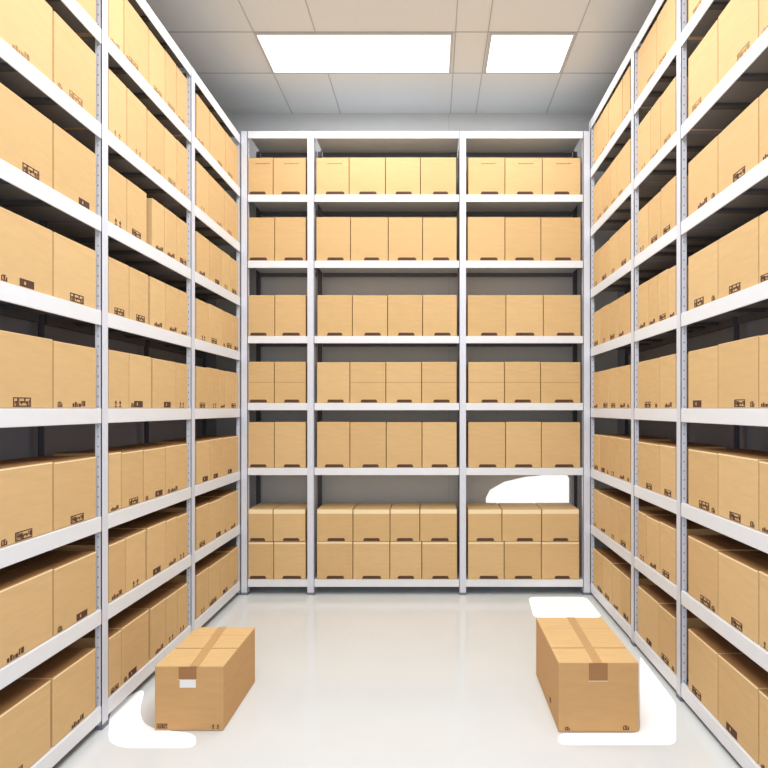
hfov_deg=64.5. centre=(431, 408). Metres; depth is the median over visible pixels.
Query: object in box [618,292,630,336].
cardboard box
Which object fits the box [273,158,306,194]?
cardboard box
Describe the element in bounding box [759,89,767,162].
cardboard box
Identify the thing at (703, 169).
cardboard box
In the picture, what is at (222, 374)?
cardboard box
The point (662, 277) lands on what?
cardboard box
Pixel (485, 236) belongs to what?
cardboard box
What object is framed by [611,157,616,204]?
cardboard box
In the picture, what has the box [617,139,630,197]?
cardboard box
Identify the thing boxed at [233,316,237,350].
cardboard box
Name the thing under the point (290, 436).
cardboard box
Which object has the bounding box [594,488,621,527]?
cardboard box
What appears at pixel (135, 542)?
cardboard box
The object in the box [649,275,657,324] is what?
cardboard box
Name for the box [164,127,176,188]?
cardboard box
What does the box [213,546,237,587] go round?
cardboard box
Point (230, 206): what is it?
cardboard box
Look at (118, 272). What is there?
cardboard box
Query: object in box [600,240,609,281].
cardboard box
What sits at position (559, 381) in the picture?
cardboard box
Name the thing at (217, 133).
cardboard box
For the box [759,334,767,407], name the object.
cardboard box
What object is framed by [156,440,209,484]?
cardboard box
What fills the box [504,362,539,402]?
cardboard box
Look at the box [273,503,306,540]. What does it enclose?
cardboard box
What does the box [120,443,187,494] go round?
cardboard box
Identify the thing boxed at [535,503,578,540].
cardboard box
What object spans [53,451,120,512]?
cardboard box
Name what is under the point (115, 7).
cardboard box
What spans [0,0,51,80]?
cardboard box
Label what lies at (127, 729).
floor marking
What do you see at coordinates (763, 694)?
cardboard box
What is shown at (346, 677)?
floor
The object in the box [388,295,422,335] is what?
cardboard box
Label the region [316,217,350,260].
cardboard box
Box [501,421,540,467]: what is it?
cardboard box
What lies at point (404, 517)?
cardboard box
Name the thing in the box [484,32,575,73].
recessed light
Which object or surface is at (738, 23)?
cardboard box
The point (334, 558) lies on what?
cardboard box
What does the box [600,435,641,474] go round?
cardboard box
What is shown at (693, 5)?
cardboard box
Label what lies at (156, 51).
cardboard box
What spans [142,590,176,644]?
cardboard box
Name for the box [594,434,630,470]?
cardboard box
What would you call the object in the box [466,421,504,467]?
cardboard box
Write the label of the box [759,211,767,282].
cardboard box
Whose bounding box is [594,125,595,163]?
cardboard box
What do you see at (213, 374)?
cardboard box
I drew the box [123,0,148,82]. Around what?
cardboard box
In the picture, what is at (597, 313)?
cardboard box
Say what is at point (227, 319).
cardboard box
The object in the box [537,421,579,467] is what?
cardboard box
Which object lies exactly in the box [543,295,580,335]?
cardboard box
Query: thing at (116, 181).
cardboard box
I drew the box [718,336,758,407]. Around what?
cardboard box
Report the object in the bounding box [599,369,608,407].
cardboard box
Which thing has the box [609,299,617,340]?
cardboard box
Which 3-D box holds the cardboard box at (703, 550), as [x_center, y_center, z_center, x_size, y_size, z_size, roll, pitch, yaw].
[1.516,0.836,3.080,0.291,0.316,0.330,0,0,0]
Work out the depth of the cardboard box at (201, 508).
4.35 m
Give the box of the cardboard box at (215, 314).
[209,304,221,345]
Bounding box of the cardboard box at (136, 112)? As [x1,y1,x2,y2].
[126,88,146,162]
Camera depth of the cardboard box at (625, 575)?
4.27 m
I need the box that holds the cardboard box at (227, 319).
[222,310,232,349]
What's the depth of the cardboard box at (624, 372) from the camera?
4.32 m
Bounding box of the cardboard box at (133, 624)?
[93,609,148,684]
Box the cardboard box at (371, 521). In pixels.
[353,503,391,540]
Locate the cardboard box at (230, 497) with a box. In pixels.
[195,490,237,533]
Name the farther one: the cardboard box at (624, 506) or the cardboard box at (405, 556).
the cardboard box at (405, 556)
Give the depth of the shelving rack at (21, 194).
3.15 m
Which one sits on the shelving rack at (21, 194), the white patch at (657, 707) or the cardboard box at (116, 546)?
the cardboard box at (116, 546)
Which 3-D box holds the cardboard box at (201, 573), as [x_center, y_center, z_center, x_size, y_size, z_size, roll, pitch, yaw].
[-1.801,1.327,4.380,0.291,0.308,0.224,0,0,0]
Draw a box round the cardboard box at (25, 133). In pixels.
[0,83,51,187]
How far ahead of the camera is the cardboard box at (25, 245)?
2.47 m
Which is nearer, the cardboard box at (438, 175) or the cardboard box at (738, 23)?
the cardboard box at (738, 23)
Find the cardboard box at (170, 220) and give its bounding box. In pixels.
[164,207,176,259]
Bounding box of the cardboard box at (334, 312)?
[317,295,352,335]
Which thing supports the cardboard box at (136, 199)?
on the shelving rack at (21, 194)
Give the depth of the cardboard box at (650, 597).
3.83 m
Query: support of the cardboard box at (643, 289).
on the shelving rack at (745, 199)
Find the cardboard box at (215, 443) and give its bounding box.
[173,438,221,479]
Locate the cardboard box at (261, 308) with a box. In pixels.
[248,295,274,335]
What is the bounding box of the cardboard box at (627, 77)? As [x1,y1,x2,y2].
[623,65,651,119]
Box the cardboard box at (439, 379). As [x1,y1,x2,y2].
[422,362,456,402]
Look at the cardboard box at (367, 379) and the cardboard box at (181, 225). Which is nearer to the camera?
the cardboard box at (181, 225)
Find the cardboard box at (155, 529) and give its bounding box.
[109,520,165,579]
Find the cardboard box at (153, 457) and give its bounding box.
[108,447,164,501]
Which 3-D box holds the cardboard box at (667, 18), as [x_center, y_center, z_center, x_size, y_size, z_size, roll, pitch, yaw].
[1.516,-2.217,3.558,0.291,0.332,0.279,0,0,0]
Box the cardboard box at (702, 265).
[688,240,717,310]
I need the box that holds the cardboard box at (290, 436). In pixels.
[275,421,306,467]
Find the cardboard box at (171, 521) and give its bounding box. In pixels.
[133,516,176,567]
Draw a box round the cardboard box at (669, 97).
[661,77,723,147]
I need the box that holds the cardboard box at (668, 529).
[660,521,722,584]
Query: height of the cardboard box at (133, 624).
0.309 m
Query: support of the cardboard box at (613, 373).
on the shelving rack at (745, 199)
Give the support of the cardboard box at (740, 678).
on the shelving rack at (745, 199)
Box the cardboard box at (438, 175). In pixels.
[421,158,455,194]
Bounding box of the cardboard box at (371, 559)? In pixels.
[353,541,389,578]
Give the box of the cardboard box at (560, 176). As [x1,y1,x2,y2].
[542,158,579,194]
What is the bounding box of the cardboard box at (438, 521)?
[420,503,456,540]
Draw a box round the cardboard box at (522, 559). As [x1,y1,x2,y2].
[503,541,540,578]
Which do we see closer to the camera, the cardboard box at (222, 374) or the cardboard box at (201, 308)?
the cardboard box at (201, 308)
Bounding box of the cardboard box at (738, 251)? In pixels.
[718,216,758,298]
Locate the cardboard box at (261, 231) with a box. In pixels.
[248,218,274,260]
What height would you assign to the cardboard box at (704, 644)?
0.323 m
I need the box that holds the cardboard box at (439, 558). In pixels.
[422,541,456,578]
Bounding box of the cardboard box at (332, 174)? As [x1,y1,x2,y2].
[316,158,348,194]
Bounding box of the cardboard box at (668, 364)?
[660,354,687,407]
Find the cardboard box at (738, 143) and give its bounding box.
[718,97,758,193]
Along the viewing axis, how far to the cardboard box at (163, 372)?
3.74 m
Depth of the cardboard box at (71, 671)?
2.79 m
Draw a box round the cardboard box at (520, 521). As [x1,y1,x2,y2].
[498,503,540,540]
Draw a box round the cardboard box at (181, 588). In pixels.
[154,583,186,634]
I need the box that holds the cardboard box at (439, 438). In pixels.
[422,421,456,467]
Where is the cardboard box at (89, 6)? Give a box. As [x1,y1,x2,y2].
[76,0,95,22]
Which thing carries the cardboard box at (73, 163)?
on the shelving rack at (21, 194)
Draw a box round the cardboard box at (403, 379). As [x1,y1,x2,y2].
[386,362,421,402]
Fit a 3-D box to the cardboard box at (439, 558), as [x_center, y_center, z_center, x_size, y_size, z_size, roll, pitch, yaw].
[0.065,1.307,5.391,0.300,0.321,0.361,0,0,0]
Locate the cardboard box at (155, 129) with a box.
[147,110,163,177]
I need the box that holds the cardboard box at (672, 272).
[668,265,687,317]
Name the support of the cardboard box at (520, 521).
on the cardboard box at (522, 559)
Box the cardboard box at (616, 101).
[609,79,622,140]
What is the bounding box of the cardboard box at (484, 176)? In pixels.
[466,158,504,194]
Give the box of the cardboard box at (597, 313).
[594,310,599,345]
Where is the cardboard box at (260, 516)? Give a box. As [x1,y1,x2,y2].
[248,503,282,540]
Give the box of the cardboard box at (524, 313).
[506,295,542,335]
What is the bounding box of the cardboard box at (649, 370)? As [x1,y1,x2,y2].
[638,358,659,407]
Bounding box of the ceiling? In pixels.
[146,0,655,113]
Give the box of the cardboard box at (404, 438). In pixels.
[387,421,421,467]
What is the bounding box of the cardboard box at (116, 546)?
[53,538,125,602]
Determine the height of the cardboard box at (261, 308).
0.352 m
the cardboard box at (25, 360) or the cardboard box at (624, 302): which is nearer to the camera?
the cardboard box at (25, 360)
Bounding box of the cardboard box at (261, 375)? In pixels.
[248,362,274,402]
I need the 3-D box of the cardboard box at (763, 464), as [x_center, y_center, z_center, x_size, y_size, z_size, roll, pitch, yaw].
[1.516,0.366,2.481,0.291,0.297,0.124,0,0,0]
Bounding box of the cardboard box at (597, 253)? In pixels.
[594,249,599,286]
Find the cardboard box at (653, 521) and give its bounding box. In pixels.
[647,515,690,572]
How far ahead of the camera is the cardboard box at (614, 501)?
4.55 m
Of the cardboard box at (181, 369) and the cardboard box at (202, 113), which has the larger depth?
the cardboard box at (202, 113)
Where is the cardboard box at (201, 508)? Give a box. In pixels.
[156,502,208,549]
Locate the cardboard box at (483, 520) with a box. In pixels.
[466,503,501,540]
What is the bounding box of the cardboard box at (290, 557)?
[274,540,306,578]
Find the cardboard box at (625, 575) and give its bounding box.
[621,571,655,623]
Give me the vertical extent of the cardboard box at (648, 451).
0.297 m
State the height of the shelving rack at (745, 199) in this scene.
4.074 m
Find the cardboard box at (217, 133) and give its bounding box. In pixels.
[210,112,224,170]
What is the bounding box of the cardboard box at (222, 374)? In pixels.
[219,370,225,407]
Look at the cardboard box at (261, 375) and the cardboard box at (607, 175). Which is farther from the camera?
the cardboard box at (261, 375)
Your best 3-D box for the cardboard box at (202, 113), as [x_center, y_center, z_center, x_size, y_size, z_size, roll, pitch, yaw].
[-1.801,-2.055,4.392,0.291,0.332,0.248,0,0,0]
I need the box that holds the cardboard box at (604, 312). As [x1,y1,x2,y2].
[600,304,608,343]
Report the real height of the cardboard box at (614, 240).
0.292 m
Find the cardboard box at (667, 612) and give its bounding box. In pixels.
[659,604,710,673]
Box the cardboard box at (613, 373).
[609,367,617,407]
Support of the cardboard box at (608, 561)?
on the shelving rack at (745, 199)
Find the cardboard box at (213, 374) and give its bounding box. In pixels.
[208,368,218,407]
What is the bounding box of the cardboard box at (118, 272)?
[108,257,128,318]
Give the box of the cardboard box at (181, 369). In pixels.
[176,363,186,407]
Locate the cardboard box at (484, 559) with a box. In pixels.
[466,535,503,578]
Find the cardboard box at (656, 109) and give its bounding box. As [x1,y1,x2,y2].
[651,97,660,158]
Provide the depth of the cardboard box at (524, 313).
5.21 m
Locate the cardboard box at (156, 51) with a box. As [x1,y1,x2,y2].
[149,30,164,101]
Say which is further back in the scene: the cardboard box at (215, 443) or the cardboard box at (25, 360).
the cardboard box at (215, 443)
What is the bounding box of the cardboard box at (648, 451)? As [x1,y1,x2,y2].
[638,441,699,493]
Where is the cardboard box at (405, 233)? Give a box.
[389,217,422,260]
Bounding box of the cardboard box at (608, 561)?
[603,556,628,604]
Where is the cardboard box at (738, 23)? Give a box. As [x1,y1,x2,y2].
[718,0,758,82]
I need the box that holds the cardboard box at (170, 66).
[165,51,175,113]
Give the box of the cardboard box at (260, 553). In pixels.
[248,541,274,578]
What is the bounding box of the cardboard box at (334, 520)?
[317,503,357,540]
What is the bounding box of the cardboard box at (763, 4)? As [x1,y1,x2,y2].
[759,0,767,36]
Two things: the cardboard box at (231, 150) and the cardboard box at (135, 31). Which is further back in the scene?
the cardboard box at (231, 150)
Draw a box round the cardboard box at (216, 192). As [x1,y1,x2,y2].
[209,175,223,228]
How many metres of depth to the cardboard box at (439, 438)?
5.21 m
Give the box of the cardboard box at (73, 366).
[52,341,95,407]
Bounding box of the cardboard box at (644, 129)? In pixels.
[638,110,650,173]
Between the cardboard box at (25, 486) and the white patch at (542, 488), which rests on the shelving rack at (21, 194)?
the cardboard box at (25, 486)
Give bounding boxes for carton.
[155,627,254,729]
[536,617,638,731]
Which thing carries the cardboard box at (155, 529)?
on the shelving rack at (21, 194)
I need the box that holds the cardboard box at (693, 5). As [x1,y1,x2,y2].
[688,0,702,21]
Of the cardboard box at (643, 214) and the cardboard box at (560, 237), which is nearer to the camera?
the cardboard box at (643, 214)
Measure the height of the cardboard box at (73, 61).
0.330 m
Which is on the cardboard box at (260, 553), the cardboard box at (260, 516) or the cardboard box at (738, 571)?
the cardboard box at (260, 516)
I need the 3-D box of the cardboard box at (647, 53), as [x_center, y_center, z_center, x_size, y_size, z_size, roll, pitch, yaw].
[1.516,-2.216,3.873,0.291,0.329,0.330,0,0,0]
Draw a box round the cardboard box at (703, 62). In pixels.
[688,20,717,116]
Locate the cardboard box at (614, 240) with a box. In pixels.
[610,230,618,274]
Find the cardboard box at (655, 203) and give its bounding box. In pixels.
[649,191,660,245]
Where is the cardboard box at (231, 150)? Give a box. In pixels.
[225,132,237,184]
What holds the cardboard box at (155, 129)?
on the shelving rack at (21, 194)
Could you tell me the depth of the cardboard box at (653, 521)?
3.75 m
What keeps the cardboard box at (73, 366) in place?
on the shelving rack at (21, 194)
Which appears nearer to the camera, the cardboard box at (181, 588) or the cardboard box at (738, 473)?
the cardboard box at (738, 473)
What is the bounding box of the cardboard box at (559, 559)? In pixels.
[541,541,578,578]
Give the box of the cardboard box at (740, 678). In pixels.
[718,654,767,763]
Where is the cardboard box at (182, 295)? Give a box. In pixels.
[179,290,186,335]
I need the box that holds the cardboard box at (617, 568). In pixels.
[612,564,630,613]
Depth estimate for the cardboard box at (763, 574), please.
2.51 m
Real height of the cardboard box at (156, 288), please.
0.290 m
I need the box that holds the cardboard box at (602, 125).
[596,103,608,160]
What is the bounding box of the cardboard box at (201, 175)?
[161,161,208,215]
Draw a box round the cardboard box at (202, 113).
[173,93,209,152]
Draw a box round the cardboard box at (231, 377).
[226,371,237,407]
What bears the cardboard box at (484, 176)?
on the shelving rack at (269, 143)
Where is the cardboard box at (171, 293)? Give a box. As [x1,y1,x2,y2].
[165,284,178,333]
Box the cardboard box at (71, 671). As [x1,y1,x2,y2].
[16,648,95,746]
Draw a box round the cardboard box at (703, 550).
[688,535,759,614]
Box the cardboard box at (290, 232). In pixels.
[275,217,306,260]
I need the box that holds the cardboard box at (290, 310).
[275,295,306,335]
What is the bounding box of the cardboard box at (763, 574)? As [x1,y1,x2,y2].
[759,570,767,650]
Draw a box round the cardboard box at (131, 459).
[84,449,142,508]
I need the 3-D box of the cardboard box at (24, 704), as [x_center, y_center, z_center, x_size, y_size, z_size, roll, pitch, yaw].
[-1.801,1.329,2.465,0.291,0.304,0.339,0,0,0]
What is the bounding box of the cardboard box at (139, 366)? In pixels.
[129,353,150,407]
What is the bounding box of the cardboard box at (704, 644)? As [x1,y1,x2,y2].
[688,628,743,719]
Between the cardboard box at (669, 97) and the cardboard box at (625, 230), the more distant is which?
the cardboard box at (625, 230)
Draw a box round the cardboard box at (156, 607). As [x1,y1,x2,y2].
[125,598,165,659]
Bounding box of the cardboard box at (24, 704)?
[0,680,50,767]
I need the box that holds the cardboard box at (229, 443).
[195,436,237,475]
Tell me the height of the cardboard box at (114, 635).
0.305 m
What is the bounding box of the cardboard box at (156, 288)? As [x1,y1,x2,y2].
[148,276,164,328]
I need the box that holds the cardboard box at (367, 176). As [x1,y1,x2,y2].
[349,158,385,194]
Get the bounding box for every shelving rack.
[0,0,240,767]
[241,131,589,594]
[589,0,767,767]
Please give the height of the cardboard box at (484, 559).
0.322 m
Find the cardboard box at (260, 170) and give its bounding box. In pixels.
[248,158,272,194]
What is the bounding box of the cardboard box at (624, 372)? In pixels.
[618,365,630,407]
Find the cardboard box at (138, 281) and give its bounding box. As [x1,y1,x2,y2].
[129,267,147,323]
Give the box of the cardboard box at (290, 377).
[275,362,306,402]
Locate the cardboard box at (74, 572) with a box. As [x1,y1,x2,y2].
[4,551,95,635]
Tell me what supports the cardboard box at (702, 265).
on the shelving rack at (745, 199)
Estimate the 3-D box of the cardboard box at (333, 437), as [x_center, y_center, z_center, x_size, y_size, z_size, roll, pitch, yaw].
[-0.850,0.312,5.391,0.280,0.393,0.361,0,0,0]
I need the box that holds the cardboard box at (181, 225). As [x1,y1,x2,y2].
[177,217,186,265]
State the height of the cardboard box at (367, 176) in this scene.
0.320 m
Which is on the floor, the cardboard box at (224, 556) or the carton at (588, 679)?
the carton at (588, 679)
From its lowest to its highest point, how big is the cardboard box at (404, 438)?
0.391 m
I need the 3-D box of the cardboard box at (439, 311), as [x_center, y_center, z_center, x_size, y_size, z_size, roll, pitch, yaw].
[0.068,-0.800,5.391,0.292,0.354,0.361,0,0,0]
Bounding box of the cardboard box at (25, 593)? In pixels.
[0,568,52,667]
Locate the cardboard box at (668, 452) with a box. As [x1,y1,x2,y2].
[660,444,725,499]
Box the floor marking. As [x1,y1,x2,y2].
[109,691,195,747]
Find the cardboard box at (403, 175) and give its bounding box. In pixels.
[386,158,420,194]
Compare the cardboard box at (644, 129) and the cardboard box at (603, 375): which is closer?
the cardboard box at (644, 129)
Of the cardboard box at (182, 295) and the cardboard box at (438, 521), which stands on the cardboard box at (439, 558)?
the cardboard box at (438, 521)
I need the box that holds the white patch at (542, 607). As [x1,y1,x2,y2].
[529,597,600,617]
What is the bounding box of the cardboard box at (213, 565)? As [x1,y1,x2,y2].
[195,559,220,607]
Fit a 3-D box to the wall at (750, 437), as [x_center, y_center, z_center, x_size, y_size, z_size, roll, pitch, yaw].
[1.790,-0.583,2.090,0.100,4.366,7.180,0,0,0]
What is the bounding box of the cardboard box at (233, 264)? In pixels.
[230,257,237,295]
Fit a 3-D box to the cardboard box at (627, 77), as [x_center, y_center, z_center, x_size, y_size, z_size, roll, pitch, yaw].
[1.516,-2.217,4.284,0.291,0.331,0.156,0,0,0]
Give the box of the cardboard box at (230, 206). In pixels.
[224,191,237,240]
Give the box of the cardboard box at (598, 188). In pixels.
[594,176,602,223]
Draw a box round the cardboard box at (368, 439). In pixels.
[350,421,387,467]
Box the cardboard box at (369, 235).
[351,217,388,260]
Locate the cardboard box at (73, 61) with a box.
[52,11,95,118]
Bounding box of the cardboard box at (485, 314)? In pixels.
[466,295,505,335]
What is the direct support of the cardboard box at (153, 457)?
on the shelving rack at (21, 194)
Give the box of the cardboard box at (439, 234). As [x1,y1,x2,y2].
[423,218,456,260]
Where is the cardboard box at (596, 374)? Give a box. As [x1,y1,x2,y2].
[594,371,599,407]
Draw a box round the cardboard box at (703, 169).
[688,136,717,215]
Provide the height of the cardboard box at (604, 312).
0.293 m
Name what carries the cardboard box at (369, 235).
on the shelving rack at (269, 143)
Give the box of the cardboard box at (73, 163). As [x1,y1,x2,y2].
[52,123,95,213]
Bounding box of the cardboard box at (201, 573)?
[165,567,207,618]
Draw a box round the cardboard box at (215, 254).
[209,241,221,286]
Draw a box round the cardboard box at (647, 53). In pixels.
[638,20,656,96]
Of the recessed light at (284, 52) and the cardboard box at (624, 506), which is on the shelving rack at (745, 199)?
the cardboard box at (624, 506)
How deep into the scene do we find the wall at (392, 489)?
5.68 m
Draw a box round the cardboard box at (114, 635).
[65,629,120,696]
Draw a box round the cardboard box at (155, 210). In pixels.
[147,198,163,252]
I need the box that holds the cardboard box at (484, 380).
[466,362,503,402]
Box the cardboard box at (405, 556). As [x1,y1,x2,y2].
[390,541,421,578]
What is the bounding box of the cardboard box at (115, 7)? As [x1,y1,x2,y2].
[76,0,122,53]
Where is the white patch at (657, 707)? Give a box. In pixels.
[558,657,675,744]
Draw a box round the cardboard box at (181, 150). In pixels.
[177,140,186,196]
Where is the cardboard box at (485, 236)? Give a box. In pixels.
[466,217,504,260]
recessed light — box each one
[254,32,452,73]
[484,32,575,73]
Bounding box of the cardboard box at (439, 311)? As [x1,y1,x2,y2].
[423,295,456,335]
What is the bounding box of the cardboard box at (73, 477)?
[2,456,95,530]
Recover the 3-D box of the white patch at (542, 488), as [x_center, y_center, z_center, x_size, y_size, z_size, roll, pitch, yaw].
[0.895,0.785,5.679,0.778,0.333,0.002,0,0,0]
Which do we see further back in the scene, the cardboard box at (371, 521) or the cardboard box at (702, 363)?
the cardboard box at (371, 521)
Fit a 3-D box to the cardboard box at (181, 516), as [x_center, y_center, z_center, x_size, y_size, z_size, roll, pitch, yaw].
[-1.801,0.851,4.028,0.291,0.296,0.163,0,0,0]
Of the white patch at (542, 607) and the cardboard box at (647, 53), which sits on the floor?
the white patch at (542, 607)
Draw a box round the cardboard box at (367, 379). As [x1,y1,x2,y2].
[350,362,385,402]
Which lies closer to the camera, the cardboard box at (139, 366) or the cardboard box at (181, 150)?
the cardboard box at (139, 366)
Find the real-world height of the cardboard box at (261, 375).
0.354 m
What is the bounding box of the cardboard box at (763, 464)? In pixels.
[759,460,767,533]
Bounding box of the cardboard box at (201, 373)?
[195,366,207,407]
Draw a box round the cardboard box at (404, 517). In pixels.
[390,503,419,540]
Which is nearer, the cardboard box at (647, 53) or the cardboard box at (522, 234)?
the cardboard box at (647, 53)
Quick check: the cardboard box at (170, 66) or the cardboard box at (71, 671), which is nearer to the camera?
the cardboard box at (71, 671)
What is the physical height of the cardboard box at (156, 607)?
0.304 m
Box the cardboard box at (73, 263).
[52,232,95,308]
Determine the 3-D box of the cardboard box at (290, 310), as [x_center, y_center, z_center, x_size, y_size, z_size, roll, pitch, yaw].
[-1.219,-0.800,5.391,0.264,0.354,0.361,0,0,0]
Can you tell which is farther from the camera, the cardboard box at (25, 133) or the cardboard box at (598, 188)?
the cardboard box at (598, 188)
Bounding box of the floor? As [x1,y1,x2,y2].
[52,587,742,767]
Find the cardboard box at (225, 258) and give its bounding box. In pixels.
[222,251,229,290]
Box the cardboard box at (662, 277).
[658,269,667,321]
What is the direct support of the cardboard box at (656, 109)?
on the shelving rack at (745, 199)
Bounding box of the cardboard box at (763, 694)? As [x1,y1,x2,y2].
[759,690,767,767]
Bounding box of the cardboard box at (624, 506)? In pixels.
[619,501,665,551]
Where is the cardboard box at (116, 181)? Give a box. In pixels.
[53,165,125,230]
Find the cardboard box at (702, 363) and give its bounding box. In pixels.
[688,345,717,407]
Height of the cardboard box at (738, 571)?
0.311 m
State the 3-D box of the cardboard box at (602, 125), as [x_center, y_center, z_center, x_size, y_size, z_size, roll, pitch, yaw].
[1.516,-2.218,4.894,0.291,0.333,0.334,0,0,0]
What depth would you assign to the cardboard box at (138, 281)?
3.42 m
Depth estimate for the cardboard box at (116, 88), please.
3.18 m
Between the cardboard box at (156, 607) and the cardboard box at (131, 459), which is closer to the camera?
the cardboard box at (131, 459)
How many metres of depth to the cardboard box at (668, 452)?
3.50 m
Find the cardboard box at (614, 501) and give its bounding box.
[609,497,644,542]
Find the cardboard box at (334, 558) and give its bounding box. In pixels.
[317,541,353,578]
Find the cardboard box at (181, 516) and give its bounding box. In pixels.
[144,512,187,561]
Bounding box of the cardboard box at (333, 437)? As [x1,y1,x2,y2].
[317,421,354,467]
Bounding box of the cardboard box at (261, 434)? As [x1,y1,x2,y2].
[248,421,280,467]
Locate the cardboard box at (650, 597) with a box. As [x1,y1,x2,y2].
[638,585,676,655]
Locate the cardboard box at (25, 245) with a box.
[0,207,51,295]
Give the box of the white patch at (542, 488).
[486,475,568,503]
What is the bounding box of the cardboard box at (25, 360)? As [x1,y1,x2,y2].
[0,330,51,407]
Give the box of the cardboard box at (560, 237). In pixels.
[541,218,580,260]
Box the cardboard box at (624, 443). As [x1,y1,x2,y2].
[618,437,670,482]
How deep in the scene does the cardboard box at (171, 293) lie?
3.85 m
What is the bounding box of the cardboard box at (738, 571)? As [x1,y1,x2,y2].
[718,551,767,643]
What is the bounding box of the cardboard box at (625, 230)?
[619,219,630,267]
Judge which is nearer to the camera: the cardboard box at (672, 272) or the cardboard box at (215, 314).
the cardboard box at (672, 272)
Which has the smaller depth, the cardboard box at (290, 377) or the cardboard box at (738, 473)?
the cardboard box at (738, 473)
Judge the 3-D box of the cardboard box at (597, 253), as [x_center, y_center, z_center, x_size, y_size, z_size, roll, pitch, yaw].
[1.516,-1.167,5.062,0.291,0.293,0.168,0,0,0]
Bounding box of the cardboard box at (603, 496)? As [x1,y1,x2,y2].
[598,491,630,536]
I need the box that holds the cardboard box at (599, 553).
[594,548,618,593]
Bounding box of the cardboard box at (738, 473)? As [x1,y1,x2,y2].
[718,453,767,529]
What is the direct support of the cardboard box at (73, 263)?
on the shelving rack at (21, 194)
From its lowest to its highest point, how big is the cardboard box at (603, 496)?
0.312 m
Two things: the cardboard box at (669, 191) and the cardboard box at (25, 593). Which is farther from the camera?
the cardboard box at (669, 191)
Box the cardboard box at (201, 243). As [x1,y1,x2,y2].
[195,231,208,278]
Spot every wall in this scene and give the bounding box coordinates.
[0,68,215,550]
[216,113,617,577]
[618,263,767,451]
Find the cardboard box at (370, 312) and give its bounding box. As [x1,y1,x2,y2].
[353,295,387,335]
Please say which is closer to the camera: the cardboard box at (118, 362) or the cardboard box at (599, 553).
the cardboard box at (118, 362)
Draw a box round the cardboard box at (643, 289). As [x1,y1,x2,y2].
[638,280,648,329]
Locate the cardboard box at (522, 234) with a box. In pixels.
[505,217,540,260]
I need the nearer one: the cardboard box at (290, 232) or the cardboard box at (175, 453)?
the cardboard box at (175, 453)
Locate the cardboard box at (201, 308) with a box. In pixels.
[195,298,208,341]
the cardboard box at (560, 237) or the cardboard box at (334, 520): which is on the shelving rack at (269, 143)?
the cardboard box at (560, 237)
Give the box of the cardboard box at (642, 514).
[638,510,676,562]
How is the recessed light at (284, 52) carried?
in the ceiling
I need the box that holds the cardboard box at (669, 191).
[661,176,687,236]
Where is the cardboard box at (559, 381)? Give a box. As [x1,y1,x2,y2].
[540,362,579,402]
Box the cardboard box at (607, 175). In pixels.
[603,165,610,213]
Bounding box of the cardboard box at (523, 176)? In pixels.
[505,158,541,194]
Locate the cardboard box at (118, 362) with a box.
[108,350,128,407]
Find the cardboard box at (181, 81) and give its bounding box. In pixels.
[176,66,186,126]
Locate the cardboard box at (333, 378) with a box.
[317,362,349,402]
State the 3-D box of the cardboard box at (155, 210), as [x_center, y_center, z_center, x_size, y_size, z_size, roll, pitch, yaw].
[-1.801,-1.102,3.673,0.291,0.294,0.156,0,0,0]
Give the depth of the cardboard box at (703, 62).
3.06 m
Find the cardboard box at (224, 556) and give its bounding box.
[202,552,229,596]
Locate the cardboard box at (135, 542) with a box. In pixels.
[85,529,145,591]
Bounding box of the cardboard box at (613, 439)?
[609,436,651,477]
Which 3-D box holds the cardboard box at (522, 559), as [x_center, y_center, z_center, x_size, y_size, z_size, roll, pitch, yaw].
[0.781,1.306,5.391,0.314,0.323,0.361,0,0,0]
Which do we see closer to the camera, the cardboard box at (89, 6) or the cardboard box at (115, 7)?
the cardboard box at (89, 6)
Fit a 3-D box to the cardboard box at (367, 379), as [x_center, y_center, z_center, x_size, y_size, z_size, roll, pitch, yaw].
[-0.552,-0.223,5.391,0.304,0.351,0.361,0,0,0]
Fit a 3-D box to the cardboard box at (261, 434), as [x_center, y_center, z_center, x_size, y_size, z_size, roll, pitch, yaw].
[-1.470,0.314,5.391,0.219,0.391,0.361,0,0,0]
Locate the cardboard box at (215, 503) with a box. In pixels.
[182,497,222,541]
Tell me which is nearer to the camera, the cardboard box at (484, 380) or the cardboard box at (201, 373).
the cardboard box at (201, 373)
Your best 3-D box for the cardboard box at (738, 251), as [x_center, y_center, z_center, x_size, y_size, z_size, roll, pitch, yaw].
[1.516,-0.666,2.730,0.291,0.289,0.354,0,0,0]
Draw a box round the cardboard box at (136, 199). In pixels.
[126,179,146,242]
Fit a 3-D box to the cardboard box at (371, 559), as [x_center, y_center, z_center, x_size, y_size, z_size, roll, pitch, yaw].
[-0.522,1.307,5.391,0.312,0.322,0.361,0,0,0]
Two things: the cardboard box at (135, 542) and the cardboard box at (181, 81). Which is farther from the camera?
the cardboard box at (181, 81)
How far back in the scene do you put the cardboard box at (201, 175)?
4.36 m
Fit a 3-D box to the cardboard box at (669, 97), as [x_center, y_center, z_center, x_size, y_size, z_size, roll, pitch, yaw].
[1.516,-1.710,3.527,0.291,0.327,0.218,0,0,0]
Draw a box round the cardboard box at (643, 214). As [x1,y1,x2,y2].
[638,203,648,253]
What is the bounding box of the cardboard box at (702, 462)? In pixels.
[688,448,767,514]
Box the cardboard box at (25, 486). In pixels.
[0,461,52,547]
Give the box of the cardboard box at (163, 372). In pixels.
[151,358,175,407]
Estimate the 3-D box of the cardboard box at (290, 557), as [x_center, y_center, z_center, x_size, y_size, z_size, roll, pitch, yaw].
[-1.223,1.308,5.391,0.273,0.320,0.361,0,0,0]
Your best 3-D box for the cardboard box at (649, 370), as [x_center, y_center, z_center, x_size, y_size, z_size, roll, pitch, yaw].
[1.516,-0.154,3.850,0.291,0.306,0.376,0,0,0]
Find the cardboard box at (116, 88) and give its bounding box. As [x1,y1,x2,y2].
[61,68,125,144]
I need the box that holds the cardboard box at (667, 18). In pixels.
[657,0,703,68]

